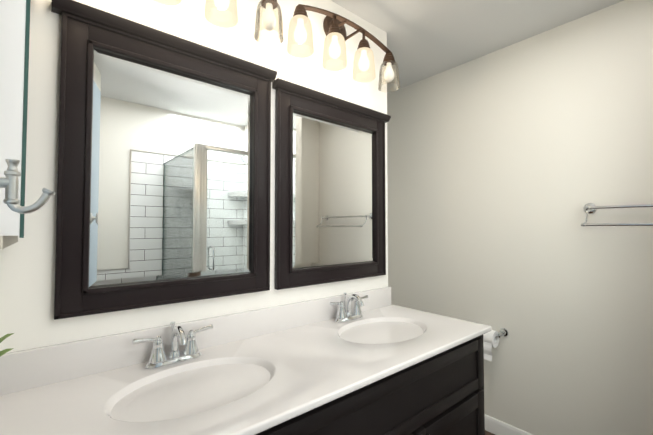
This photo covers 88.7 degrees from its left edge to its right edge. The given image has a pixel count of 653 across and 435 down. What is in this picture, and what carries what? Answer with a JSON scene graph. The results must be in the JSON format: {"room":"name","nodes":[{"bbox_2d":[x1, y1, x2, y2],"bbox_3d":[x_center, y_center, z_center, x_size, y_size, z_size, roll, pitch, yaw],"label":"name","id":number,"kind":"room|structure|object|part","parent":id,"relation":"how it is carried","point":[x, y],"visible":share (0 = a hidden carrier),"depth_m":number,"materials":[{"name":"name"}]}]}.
{"room":"bathroom","nodes":[
{"label":"bathroom","id":0,"kind":"room"},
{"bbox_2d":[0,0,390,352],"bbox_3d":[-0.601,0.131,1.685,1.755,2.440,0.968,2,-2,-40],"label":"wall","id":1,"kind":"structure","parent":0,"point":[164,168],"depth_m":1.20,"materials":[{"name":"white paint"}]},
{"bbox_2d":[153,0,181,5],"label":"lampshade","id":2,"kind":"object","parent":1,"relation":"attached to","point":[164,2],"depth_m":1.10,"materials":[{"name":"white glass"}]},
{"bbox_2d":[204,0,237,27],"label":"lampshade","id":3,"kind":"object","parent":1,"relation":"attached to","point":[221,13],"depth_m":1.20,"materials":[{"name":"white glass"}]},
{"bbox_2d":[254,0,283,45],"label":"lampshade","id":4,"kind":"object","parent":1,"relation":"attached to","point":[268,18],"depth_m":1.29,"materials":[{"name":"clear glass"}]},
{"bbox_3d":[0.065,-0.134,1.651,0.741,0.894,0.047,2,-2,-40],"label":"mirror","id":5,"kind":"part","parent":1,"relation":"part of","materials":[{"name":"mirror"}]},
{"bbox_2d":[287,4,399,91],"bbox_3d":[0.086,-0.854,1.601,0.683,0.341,0.186,2,-2,-40],"label":"sconce","id":6,"kind":"object","parent":1,"relation":"attached to","point":[300,40],"visible":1,"depth_m":1.54,"materials":[{"name":"white glass"}]},
{"bbox_2d":[331,0,623,93],"bbox_3d":[0.472,-1.138,1.103,2.600,0.060,3.300,2,-2,-40],"label":"ceiling","id":7,"kind":"structure","parent":0,"point":[427,38],"depth_m":1.88,"materials":[{"name":"white paint"}]},
{"bbox_2d":[387,0,652,434],"bbox_3d":[1.412,0.136,1.851,0.147,2.440,3.300,2,-2,-40],"label":"wall","id":8,"kind":"structure","parent":0,"point":[506,165],"depth_m":1.93,"materials":[{"name":"white paint"}]},
{"bbox_2d":[483,328,508,360],"bbox_3d":[1.019,0.779,2.088,0.124,0.183,0.183,2,-2,-40],"label":"paper holder","id":9,"kind":"object","parent":8,"relation":"attached to","point":[491,339],"visible":0.71,"depth_m":2.04,"materials":[{"name":"white paper"}]},
{"bbox_2d":[484,414,532,434],"bbox_3d":[0.864,1.309,1.811,0.698,0.092,2.300,2,-2,-40],"label":"baseboard","id":10,"kind":"structure","parent":8,"relation":"attached to","point":[495,426],"depth_m":2.08,"materials":[{"name":"white paint"}]},
{"bbox_2d":[581,203,652,226],"bbox_3d":[1.537,-0.022,1.485,0.136,0.126,0.667,2,-2,-40],"label":"towel rail","id":11,"kind":"object","parent":8,"relation":"attached to","point":[589,208],"visible":1,"depth_m":1.62,"materials":[{"name":"silver metal"}]},
{"bbox_3d":[0.472,1.360,1.024,2.600,0.060,3.300,2,-2,-40],"label":"floor","id":12,"kind":"structure","parent":0,"visible":0},
{"bbox_2d":[0,307,491,434],"bbox_3d":[-0.112,0.914,1.114,1.718,0.837,0.589,2,-2,-40],"label":"bathroom vanity","id":13,"kind":"object","parent":12,"relation":"on","point":[383,365],"depth_m":1.01,"materials":[{"name":"white stone"}]},
{"bbox_2d":[0,333,13,356],"bbox_3d":[-0.835,0.366,0.771,0.162,0.192,0.141,2,-2,-40],"label":"plant","id":14,"kind":"object","parent":13,"relation":"on","point":[4,351],"visible":1,"depth_m":0.81,"materials":[{"name":"green plant"}]},
{"bbox_2d":[132,321,212,368],"bbox_3d":[-0.479,0.409,1.074,0.247,0.125,0.135,2,-2,-40],"label":"faucet","id":15,"kind":"object","parent":13,"relation":"on","point":[159,358],"visible":1,"depth_m":1.07,"materials":[{"name":"silver metal"}]},
{"bbox_2d":[329,292,367,322],"bbox_3d":[0.127,0.424,1.582,0.247,0.125,0.135,2,-2,-40],"label":"faucet","id":16,"kind":"object","parent":13,"relation":"on","point":[344,315],"visible":1,"depth_m":1.58,"materials":[{"name":"silver metal"}]},
{"bbox_3d":[-0.236,0.276,0.146,0.043,2.028,0.768,2,-2,-40],"label":"door","id":17,"kind":"structure","parent":12,"relation":"on","visible":0},
{"bbox_2d":[0,159,55,213],"bbox_3d":[-0.331,-0.034,0.355,0.067,0.061,0.057,2,-2,-40],"label":"robe hook","id":18,"kind":"object","parent":17,"relation":"attached to","point":[9,182],"visible":1,"depth_m":0.35,"materials":[{"name":"silver metal"}]},
{"bbox_3d":[-0.261,0.076,-0.053,0.040,2.440,2.250,2,-2,-40],"label":"wall","id":19,"kind":"structure","parent":0,"visible":0},
{"bbox_2d":[0,0,37,248],"bbox_3d":[-0.712,-0.345,0.673,0.183,0.801,0.407,2,-2,-40],"label":"medicine cabinet mirror","id":20,"kind":"object","parent":19,"relation":"attached to","point":[18,38],"visible":1,"depth_m":0.57,"materials":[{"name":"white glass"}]}
]}

